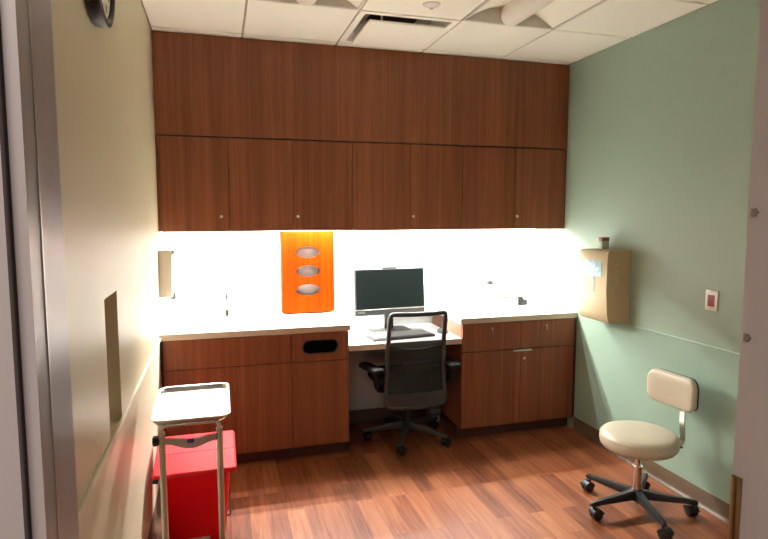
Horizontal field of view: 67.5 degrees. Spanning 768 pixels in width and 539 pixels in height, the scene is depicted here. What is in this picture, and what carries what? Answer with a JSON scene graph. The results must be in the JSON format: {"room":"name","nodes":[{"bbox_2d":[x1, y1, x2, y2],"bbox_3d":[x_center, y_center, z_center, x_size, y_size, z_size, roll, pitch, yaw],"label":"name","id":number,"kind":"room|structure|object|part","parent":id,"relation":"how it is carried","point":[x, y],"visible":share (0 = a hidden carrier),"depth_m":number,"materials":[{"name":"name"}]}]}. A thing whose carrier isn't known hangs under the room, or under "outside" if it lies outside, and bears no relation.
{"room":"examination room","nodes":[
{"label":"examination room","id":0,"kind":"room"},
{"bbox_2d":[51,0,167,538],"bbox_3d":[-1.154,-0.103,2.429,0.156,3.000,3.550,-2,6,-16],"label":"wall","id":1,"kind":"structure","parent":0,"point":[116,313],"depth_m":2.04,"materials":[{"name":"beige paint"}]},
{"bbox_2d":[84,0,114,28],"bbox_3d":[-0.890,-0.948,1.782,0.048,0.372,0.372,-2,6,-16],"label":"wall clock","id":2,"kind":"object","parent":1,"relation":"attached to","point":[101,13],"visible":1,"depth_m":1.77,"materials":[{"name":"black plastic"}]},
{"bbox_3d":[-1.015,0.579,2.011,0.154,0.008,0.240,-2,6,-16],"label":"niche sill","id":3,"kind":"part","parent":1,"relation":"part of","materials":[{"name":"beige paint"}]},
{"bbox_2d":[78,338,160,521],"bbox_3d":[-0.974,0.551,2.151,0.012,0.014,2.800,-2,6,-16],"label":"trim","id":4,"kind":"structure","parent":1,"relation":"attached to","point":[86,497],"depth_m":1.88,"materials":[{"name":"beige"}]},
{"bbox_2d":[148,484,160,538],"bbox_3d":[-0.969,1.372,2.231,0.022,0.100,2.800,-2,6,-16],"label":"baseboard","id":5,"kind":"structure","parent":1,"relation":"attached to","point":[153,531],"depth_m":3.01,"materials":[{"name":"brown rubber"}]},
{"bbox_2d":[158,249,176,299],"bbox_3d":[-1.364,0.032,3.620,0.098,0.315,0.110,-2,6,-16],"label":"soap dispenser","id":6,"kind":"object","parent":1,"relation":"attached to","point":[166,265],"visible":1,"depth_m":3.57,"materials":[{"name":"beige plastic"}]},
{"bbox_3d":[-1.336,0.164,3.640,0.036,0.048,0.070,-2,6,-16],"label":"push lever","id":7,"kind":"part","parent":6,"relation":"part of","materials":[{"name":"grey plastic"}]},
{"bbox_2d":[296,0,316,5],"bbox_3d":[-0.256,-1.405,2.503,0.136,0.100,1.168,-2,6,-16],"label":"diffuser","id":8,"kind":"object","parent":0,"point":[303,2],"depth_m":3.04,"materials":[{"name":"beige plastic"}]},
{"bbox_2d":[164,229,535,412],"bbox_3d":[-0.148,-0.300,4.489,3.230,3.000,0.168,-2,6,-16],"label":"wall","id":9,"kind":"structure","parent":0,"point":[458,265],"depth_m":4.45,"materials":[{"name":"grey paint"}]},
{"bbox_2d":[155,135,293,231],"bbox_3d":[-1.069,-0.565,3.900,0.849,0.600,0.418,-2,6,-16],"label":"upper cabinet","id":10,"kind":"object","parent":9,"relation":"attached to","point":[205,184],"visible":1,"depth_m":3.70,"materials":[{"name":"brown wood"}]},
{"bbox_3d":[-1.205,-0.541,3.660,0.414,0.598,0.020,-2,6,-16],"label":"door","id":11,"kind":"part","parent":10,"relation":"part of","materials":[{"name":"brown wood"}]},
{"bbox_3d":[-0.805,-0.552,3.775,0.409,0.598,0.020,-2,6,-16],"label":"door","id":12,"kind":"part","parent":10,"relation":"part of","materials":[{"name":"brown wood"}]},
{"bbox_2d":[280,231,333,312],"bbox_3d":[-0.569,0.013,4.261,0.380,0.596,0.111,-2,6,-16],"label":"dispenser","id":13,"kind":"object","parent":9,"relation":"attached to","point":[290,241],"visible":1,"depth_m":4.21,"materials":[{"name":"orange plastic"}]},
{"bbox_2d":[296,246,318,257],"bbox_3d":[-0.576,-0.133,4.260,0.250,0.120,0.067,-2,6,-16],"label":"glove box","id":14,"kind":"object","parent":13,"relation":"in","point":[307,251],"visible":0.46,"depth_m":4.23,"materials":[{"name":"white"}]},
{"bbox_2d":[296,284,319,294],"bbox_3d":[-0.576,0.144,4.287,0.250,0.120,0.067,-2,6,-16],"label":"glove box","id":15,"kind":"object","parent":13,"relation":"in","point":[307,289],"visible":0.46,"depth_m":4.26,"materials":[{"name":"white"}]},
{"bbox_2d":[296,265,319,276],"bbox_3d":[-0.576,0.006,4.274,0.250,0.120,0.067,-2,6,-16],"label":"glove box","id":16,"kind":"object","parent":13,"relation":"in","point":[308,270],"visible":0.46,"depth_m":4.24,"materials":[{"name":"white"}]},
{"bbox_2d":[164,229,535,326],"bbox_3d":[-0.129,0.075,4.458,2.928,1.060,0.010,-2,6,-16],"label":"tile backsplash","id":17,"kind":"structure","parent":9,"relation":"attached to","point":[458,265],"depth_m":4.42,"materials":[{"name":"white tile"}]},
{"bbox_2d":[292,140,409,230],"bbox_3d":[-0.267,-0.587,4.130,0.820,0.600,0.418,-2,6,-16],"label":"upper cabinet","id":18,"kind":"object","parent":9,"relation":"attached to","point":[337,186],"visible":0.98,"depth_m":3.93,"materials":[{"name":"brown wood"}]},
{"bbox_3d":[-0.412,-0.563,3.887,0.401,0.598,0.020,-2,6,-16],"label":"door","id":19,"kind":"part","parent":18,"relation":"part of","materials":[{"name":"brown wood"}]},
{"bbox_3d":[-0.018,-0.574,4.000,0.411,0.598,0.020,-2,6,-16],"label":"door","id":20,"kind":"part","parent":18,"relation":"part of","materials":[{"name":"brown wood"}]},
{"bbox_2d":[152,31,569,149],"bbox_3d":[-0.071,-1.204,4.135,2.923,0.622,0.422,-2,6,-16],"label":"upper cabinet","id":21,"kind":"object","parent":9,"relation":"attached to","point":[205,85],"visible":0.99,"depth_m":3.87,"materials":[{"name":"brown wood"}]},
{"bbox_3d":[-1.014,-1.161,3.656,0.846,0.618,0.019,-2,6,-16],"label":"panel","id":22,"kind":"part","parent":21,"relation":"part of","materials":[{"name":"brown wood"}]},
{"bbox_3d":[-0.213,-1.183,3.885,0.819,0.618,0.019,-2,6,-16],"label":"panel","id":23,"kind":"part","parent":21,"relation":"part of","materials":[{"name":"brown wood"}]},
{"bbox_3d":[0.575,-1.204,4.111,0.819,0.618,0.019,-2,6,-16],"label":"panel","id":24,"kind":"part","parent":21,"relation":"part of","materials":[{"name":"brown wood"}]},
{"bbox_3d":[1.179,-1.221,4.284,0.436,0.618,0.019,-2,6,-16],"label":"panel","id":25,"kind":"part","parent":21,"relation":"part of","materials":[{"name":"brown wood"}]},
{"bbox_3d":[-0.011,0.838,4.559,0.818,0.720,0.019,-2,6,-16],"label":"knee panel","id":26,"kind":"part","parent":9,"relation":"part of","materials":[{"name":"white paint"}]},
{"bbox_2d":[349,407,426,423],"bbox_3d":[-0.007,1.149,4.569,0.810,0.100,0.022,-2,6,-16],"label":"baseboard","id":27,"kind":"structure","parent":9,"relation":"attached to","point":[373,414],"depth_m":4.55,"materials":[{"name":"brown rubber"}]},
{"bbox_2d":[348,325,461,350],"bbox_3d":[0.073,0.538,4.235,0.814,0.140,0.611,-2,6,-16],"label":"desk","id":28,"kind":"object","parent":9,"relation":"attached to","point":[357,342],"visible":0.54,"depth_m":4.02,"materials":[{"name":"beige laminate"}]},
{"bbox_2d":[363,332,385,341],"bbox_3d":[0.108,0.468,4.113,0.476,0.022,0.200,-2,6,-24],"label":"keyboard","id":29,"kind":"object","parent":28,"relation":"on","point":[375,337],"visible":0.35,"depth_m":4.01,"materials":[{"name":"grey plastic"}]},
{"bbox_2d":[353,267,424,332],"bbox_3d":[0.042,0.219,4.316,0.552,0.480,0.200,-2,6,-20],"label":"computer monitor","id":30,"kind":"object","parent":28,"relation":"on","point":[385,291],"visible":0.88,"depth_m":4.29,"materials":[{"name":"grey plastic"}]},
{"bbox_2d":[410,144,514,229],"bbox_3d":[0.521,-0.609,4.355,0.820,0.600,0.418,-2,6,-16],"label":"upper cabinet","id":31,"kind":"object","parent":9,"relation":"attached to","point":[452,187],"visible":0.99,"depth_m":4.16,"materials":[{"name":"brown wood"}]},
{"bbox_3d":[0.373,-0.584,4.112,0.396,0.598,0.020,-2,6,-16],"label":"door","id":32,"kind":"part","parent":31,"relation":"part of","materials":[{"name":"brown wood"}]},
{"bbox_3d":[0.767,-0.595,4.225,0.416,0.598,0.020,-2,6,-16],"label":"door","id":33,"kind":"part","parent":31,"relation":"part of","materials":[{"name":"brown wood"}]},
{"bbox_2d":[513,148,566,228],"bbox_3d":[1.125,-0.625,4.528,0.436,0.600,0.418,-2,6,-16],"label":"upper cabinet","id":34,"kind":"object","parent":9,"relation":"attached to","point":[540,174],"visible":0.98,"depth_m":4.33,"materials":[{"name":"brown wood"}]},
{"bbox_2d":[142,0,717,64],"bbox_3d":[0.348,-1.530,2.638,3.230,0.300,3.720,-2,6,-16],"label":"ceiling","id":35,"kind":"structure","parent":0,"point":[609,23],"depth_m":3.40,"materials":[{"name":"tile"}]},
{"bbox_2d":[263,0,365,9],"bbox_3d":[-0.256,-1.430,2.500,0.599,0.152,1.206,-2,6,-16],"label":"ceiling light","id":36,"kind":"object","parent":35,"relation":"hanging from","point":[345,4],"visible":1,"depth_m":3.10,"materials":[{"name":"grey plastic"}]},
{"bbox_2d":[339,10,460,49],"bbox_3d":[0.075,-1.511,3.540,0.599,0.148,0.599,-2,6,-16],"label":"ceiling vent","id":37,"kind":"object","parent":35,"relation":"in","point":[369,28],"visible":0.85,"depth_m":3.52,"materials":[{"name":"white metal"}]},
{"bbox_2d":[423,1,439,9],"bbox_3d":[0.254,-1.410,3.077,0.094,0.030,0.094,-2,6,-16],"label":"sprinkler cover","id":38,"kind":"object","parent":35,"relation":"attached to","point":[429,4],"visible":1,"depth_m":3.06,"materials":[{"name":"white plastic"}]},
{"bbox_2d":[463,0,605,29],"bbox_3d":[0.911,-1.462,2.834,0.599,0.152,1.206,-2,6,-16],"label":"ceiling light","id":39,"kind":"object","parent":35,"relation":"hanging from","point":[543,14],"visible":1,"depth_m":3.30,"materials":[{"name":"grey plastic"}]},
{"bbox_3d":[0.748,-1.497,3.400,0.580,0.088,0.004,-2,6,-16],"label":"plate","id":40,"kind":"part","parent":39,"relation":"part of","materials":[{"name":"grey"}]},
{"bbox_2d":[156,413,727,538],"bbox_3d":[0.348,1.556,1.244,5.200,0.080,6.950,-2,6,-16],"label":"floor","id":41,"kind":"structure","parent":0,"point":[524,484],"depth_m":3.37,"materials":[{"name":"wood"}]},
{"bbox_2d":[152,417,225,538],"bbox_3d":[-0.794,0.989,2.443,0.299,0.822,0.564,-2,6,-16],"label":"stand","id":42,"kind":"object","parent":41,"relation":"on","point":[160,440],"visible":0.87,"depth_m":2.25,"materials":[{"name":"grey metal"}]},
{"bbox_3d":[-0.881,0.663,2.218,0.024,0.035,0.040,-2,6,-16],"label":"knob","id":43,"kind":"part","parent":42,"relation":"part of","materials":[{"name":"black plastic"}]},
{"bbox_3d":[-0.860,0.995,2.256,0.027,0.735,0.027,-2,6,-16],"label":"post","id":44,"kind":"part","parent":42,"relation":"part of","materials":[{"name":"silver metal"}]},
{"bbox_2d":[149,382,230,423],"bbox_3d":[-0.816,0.566,2.452,0.305,0.020,0.465,-2,6,-16],"label":"tray","id":45,"kind":"object","parent":42,"relation":"on","point":[184,403],"visible":1,"depth_m":2.45,"materials":[{"name":"silver metal"}]},
{"bbox_3d":[-0.757,0.656,2.253,0.230,0.122,0.015,-2,6,-16],"label":"lift frame","id":46,"kind":"part","parent":42,"relation":"part of","materials":[{"name":"silver metal"}]},
{"bbox_3d":[-0.654,0.990,2.315,0.027,0.735,0.027,-2,6,-16],"label":"post","id":47,"kind":"part","parent":42,"relation":"part of","materials":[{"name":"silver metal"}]},
{"bbox_2d":[152,430,236,538],"bbox_3d":[-0.956,1.127,2.939,0.390,0.453,0.383,-2,6,-16],"label":"waste bin","id":48,"kind":"object","parent":41,"relation":"on","point":[192,476],"visible":0.71,"depth_m":2.81,"materials":[{"name":"red plastic"}]},
{"bbox_3d":[-0.957,0.937,2.925,0.390,0.072,0.376,-2,6,-16],"label":"lid","id":49,"kind":"part","parent":48,"relation":"part of","materials":[{"name":"red plastic"}]},
{"bbox_2d":[160,334,292,462],"bbox_3d":[-1.064,0.829,3.924,0.798,0.860,0.589,-2,6,-16],"label":"base cabinet","id":50,"kind":"object","parent":41,"relation":"on","point":[257,370],"visible":0.77,"depth_m":3.67,"materials":[{"name":"brown wood"}]},
{"bbox_3d":[-1.142,0.905,3.611,0.430,0.572,0.019,-2,6,-16],"label":"door","id":51,"kind":"part","parent":50,"relation":"part of","materials":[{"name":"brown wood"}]},
{"bbox_2d":[159,311,349,340],"bbox_3d":[-0.879,0.433,3.950,1.189,0.157,0.612,-2,6,-16],"label":"countertop","id":52,"kind":"structure","parent":50,"relation":"on","point":[262,324],"depth_m":3.82,"materials":[{"name":"beige"}]},
{"bbox_2d":[192,319,263,328],"bbox_3d":[-1.053,0.440,3.884,0.468,0.156,0.348,-2,6,-16],"label":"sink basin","id":53,"kind":"object","parent":52,"relation":"in","point":[196,323],"depth_m":4.03,"materials":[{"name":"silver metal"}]},
{"bbox_2d":[223,287,236,317],"bbox_3d":[-1.111,0.233,4.044,0.097,0.224,0.162,1,6,12],"label":"faucet","id":54,"kind":"object","parent":52,"relation":"on","point":[226,312],"visible":1,"depth_m":4.09,"materials":[{"name":"silver metal"}]},
{"bbox_3d":[-1.105,0.209,4.027,0.017,0.174,0.152,-2,6,-16],"label":"spout","id":55,"kind":"part","parent":54,"relation":"part of","materials":[{"name":"silver metal"}]},
{"bbox_3d":[-0.768,0.895,3.718,0.346,0.572,0.019,-2,6,-16],"label":"door","id":56,"kind":"part","parent":50,"relation":"part of","materials":[{"name":"brown wood"}]},
{"bbox_2d":[291,331,348,456],"bbox_3d":[-0.497,0.814,4.085,0.376,0.860,0.592,-2,6,-16],"label":"base cabinet","id":57,"kind":"object","parent":41,"relation":"on","point":[320,360],"visible":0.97,"depth_m":3.81,"materials":[{"name":"brown wood"}]},
{"bbox_3d":[-0.419,0.887,3.818,0.375,0.569,0.019,-2,6,-16],"label":"door","id":58,"kind":"part","parent":57,"relation":"part of","materials":[{"name":"brown wood"}]},
{"bbox_2d":[359,310,460,455],"bbox_3d":[0.123,0.745,4.160,0.680,0.981,0.653,-2,6,-16],"label":"office chair","id":59,"kind":"object","parent":41,"relation":"on","point":[413,376],"visible":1,"depth_m":3.93,"materials":[{"name":"black fabric"}]},
{"bbox_3d":[0.150,0.772,4.222,0.490,0.063,0.440,-2,6,-16],"label":"seat","id":60,"kind":"part","parent":59,"relation":"part of","materials":[{"name":"black plastic"}]},
{"bbox_3d":[-0.010,0.763,3.991,0.102,0.194,0.282,4,7,35],"label":"armrest","id":61,"kind":"part","parent":59,"relation":"part of","materials":[{"name":"black plastic"}]},
{"bbox_3d":[-0.002,1.138,4.171,0.295,0.066,0.045,-1,5,-6],"label":"leg","id":62,"kind":"part","parent":59,"relation":"part of","materials":[{"name":"grey plastic"}]},
{"bbox_3d":[0.099,1.121,4.346,0.045,0.066,0.295,-2,6,-24],"label":"leg","id":63,"kind":"part","parent":59,"relation":"part of","materials":[{"name":"grey plastic"}]},
{"bbox_3d":[0.134,1.152,4.021,0.045,0.066,0.295,1,6,12],"label":"leg","id":64,"kind":"part","parent":59,"relation":"part of","materials":[{"name":"grey plastic"}]},
{"bbox_3d":[0.232,0.620,3.920,0.464,0.685,0.138,-2,6,-16],"label":"frame","id":65,"kind":"part","parent":59,"relation":"part of","materials":[{"name":"grey plastic"}]},
{"bbox_3d":[0.297,1.125,4.304,0.295,0.066,0.045,-5,7,-42],"label":"leg","id":66,"kind":"part","parent":59,"relation":"part of","materials":[{"name":"grey plastic"}]},
{"bbox_3d":[0.319,1.144,4.103,0.295,0.066,0.045,3,6,30],"label":"leg","id":67,"kind":"part","parent":59,"relation":"part of","materials":[{"name":"grey plastic"}]},
{"bbox_3d":[0.383,0.753,4.102,0.275,0.194,0.099,2,6,24],"label":"armrest","id":68,"kind":"part","parent":59,"relation":"part of","materials":[{"name":"black plastic"}]},
{"bbox_2d":[427,406,440,423],"bbox_3d":[0.389,1.135,4.502,0.090,0.140,0.083,-2,6,-16],"label":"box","id":69,"kind":"object","parent":41,"relation":"on","point":[435,411],"visible":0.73,"depth_m":4.46,"materials":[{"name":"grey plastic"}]},
{"bbox_3d":[0.400,1.101,4.461,0.080,0.035,0.004,-2,6,-16],"label":"plate","id":70,"kind":"part","parent":69,"relation":"part of","materials":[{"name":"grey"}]},
{"bbox_2d":[440,318,576,437],"bbox_3d":[0.918,0.775,4.484,0.929,0.860,0.604,-2,6,-16],"label":"base cabinet","id":71,"kind":"object","parent":41,"relation":"on","point":[512,376],"visible":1,"depth_m":4.21,"materials":[{"name":"brown wood"}]},
{"bbox_3d":[0.772,0.862,4.160,0.459,0.554,0.019,-2,6,-16],"label":"door","id":72,"kind":"part","parent":71,"relation":"part of","materials":[{"name":"brown wood"}]},
{"bbox_3d":[0.772,0.481,4.124,0.459,0.200,0.019,-2,6,-16],"label":"drawer","id":73,"kind":"part","parent":71,"relation":"part of","materials":[{"name":"brown wood"}]},
{"bbox_2d":[430,301,576,323],"bbox_3d":[0.910,0.326,4.457,0.943,0.040,0.612,-2,6,-16],"label":"countertop","id":74,"kind":"structure","parent":71,"relation":"on","point":[534,310],"depth_m":4.29,"materials":[{"name":"beige"}]},
{"bbox_2d":[487,280,498,303],"bbox_3d":[0.893,0.183,4.697,0.120,0.198,0.085,-2,6,-16],"label":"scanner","id":75,"kind":"object","parent":74,"relation":"on","point":[488,281],"visible":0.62,"depth_m":4.66,"materials":[{"name":"white plastic"}]},
{"bbox_2d":[493,292,518,306],"bbox_3d":[0.977,0.241,4.609,0.148,0.100,0.154,-2,6,-16],"label":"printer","id":76,"kind":"object","parent":74,"relation":"on","point":[502,299],"visible":1,"depth_m":4.54,"materials":[{"name":"white plastic"}]},
{"bbox_3d":[0.977,0.201,4.605,0.148,0.019,0.154,-2,6,-16],"label":"lid","id":77,"kind":"part","parent":76,"relation":"part of","materials":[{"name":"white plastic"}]},
{"bbox_2d":[518,296,529,304],"bbox_3d":[1.135,0.252,4.666,0.114,0.068,0.044,-2,6,-16],"label":"tape dispenser","id":78,"kind":"object","parent":74,"relation":"on","point":[521,301],"visible":0.86,"depth_m":4.64,"materials":[{"name":"grey plastic"}]},
{"bbox_3d":[1.007,0.585,4.185,0.150,0.015,0.018,-2,6,-16],"label":"edge pull","id":79,"kind":"part","parent":71,"relation":"part of","materials":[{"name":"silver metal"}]},
{"bbox_3d":[1.209,0.850,4.285,0.442,0.554,0.019,-2,6,-16],"label":"door","id":80,"kind":"part","parent":71,"relation":"part of","materials":[{"name":"brown wood"}]},
{"bbox_3d":[1.209,0.469,4.249,0.442,0.200,0.019,-2,6,-16],"label":"drawer","id":81,"kind":"part","parent":71,"relation":"part of","materials":[{"name":"brown wood"}]},
{"bbox_2d":[580,368,699,538],"bbox_3d":[1.385,0.960,3.124,0.582,0.750,0.620,-2,6,-16],"label":"stool","id":82,"kind":"object","parent":41,"relation":"on","point":[637,440],"visible":1,"depth_m":3.11,"materials":[{"name":"beige leather"}]},
{"bbox_3d":[1.294,1.223,3.301,0.044,0.050,0.287,-4,7,-38],"label":"leg","id":83,"kind":"part","parent":82,"relation":"part of","materials":[{"name":"black plastic"}]},
{"bbox_3d":[1.241,1.240,3.117,0.287,0.050,0.044,-2,6,-20],"label":"leg","id":84,"kind":"part","parent":82,"relation":"part of","materials":[{"name":"black plastic"}]},
{"bbox_3d":[1.395,0.926,3.143,0.404,0.094,0.404,-2,6,-16],"label":"seat","id":85,"kind":"part","parent":82,"relation":"part of","materials":[{"name":"beige leather"}]},
{"bbox_3d":[1.486,1.222,3.308,0.044,0.050,0.287,4,7,34],"label":"leg","id":86,"kind":"part","parent":82,"relation":"part of","materials":[{"name":"black plastic"}]},
{"bbox_3d":[1.400,1.250,3.010,0.044,0.050,0.287,0,5,-2],"label":"leg","id":87,"kind":"part","parent":82,"relation":"part of","materials":[{"name":"black plastic"}]},
{"bbox_3d":[1.552,1.239,3.128,0.287,0.050,0.044,2,6,16],"label":"leg","id":88,"kind":"part","parent":82,"relation":"part of","materials":[{"name":"black plastic"}]},
{"bbox_3d":[1.605,0.672,3.201,0.052,0.190,0.322,-2,6,-21],"label":"backrest","id":89,"kind":"part","parent":82,"relation":"part of","materials":[{"name":"beige leather"}]},
{"bbox_3d":[1.606,0.823,3.164,0.114,0.326,0.034,-1,6,-8],"label":"stem","id":90,"kind":"part","parent":82,"relation":"part of","materials":[{"name":"silver metal"}]},
{"bbox_2d":[535,0,760,503],"bbox_3d":[1.803,-0.184,3.276,0.153,3.000,3.550,-2,6,-16],"label":"wall","id":91,"kind":"structure","parent":0,"point":[661,117],"depth_m":3.40,"materials":[{"name":"green paint"}]},
{"bbox_2d":[578,248,630,322],"bbox_3d":[1.468,0.102,3.859,0.192,0.478,0.306,-2,6,-16],"label":"paper towel dispenser","id":92,"kind":"object","parent":91,"relation":"attached to","point":[604,274],"visible":0.98,"depth_m":3.74,"materials":[{"name":"beige plastic"}]},
{"bbox_2d":[598,237,608,248],"bbox_3d":[1.480,-0.179,3.867,0.058,0.078,0.046,-2,6,-16],"label":"bottle","id":93,"kind":"object","parent":92,"relation":"on","point":[603,243],"visible":1,"depth_m":3.85,"materials":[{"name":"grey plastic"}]},
{"bbox_3d":[1.553,0.099,3.884,0.014,0.478,0.306,-2,6,-16],"label":"plate","id":94,"kind":"part","parent":92,"relation":"part of","materials":[{"name":"beige plastic"}]},
{"bbox_2d":[572,417,729,523],"bbox_3d":[1.826,1.296,3.032,0.022,0.100,2.800,-2,6,-16],"label":"baseboard","id":95,"kind":"structure","parent":91,"relation":"attached to","point":[708,502],"depth_m":3.41,"materials":[{"name":"brown rubber"}]},
{"bbox_2d":[577,310,739,355],"bbox_3d":[1.832,0.439,2.951,0.010,0.012,2.800,-2,6,-16],"label":"trim","id":96,"kind":"structure","parent":91,"relation":"attached to","point":[645,329],"depth_m":3.31,"materials":[{"name":"green"}]},
{"bbox_2d":[705,289,718,311],"bbox_3d":[1.776,0.168,3.115,0.012,0.112,0.080,-2,6,-16],"label":"outlet","id":97,"kind":"object","parent":91,"relation":"attached to","point":[711,298],"visible":1,"depth_m":3.11,"materials":[{"name":"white plastic"}]},
{"bbox_3d":[0.343,0.039,0.936,4.900,3.000,0.160,-2,6,-16],"label":"wall","id":98,"kind":"structure","parent":0,"visible":0},
{"bbox_2d":[0,0,767,538],"bbox_3d":[0.160,0.438,0.912,1.330,2.210,0.202,-2,6,-16],"label":"door frame","id":99,"kind":"structure","parent":98,"relation":"in","point":[38,488],"depth_m":0.66,"materials":[{"name":"grey metal"}]},
{"bbox_3d":[0.715,0.519,1.172,0.007,0.200,0.022,-2,6,-16],"label":"strike plate","id":100,"kind":"part","parent":99,"relation":"part of","materials":[{"name":"brown metal"}]}
]}

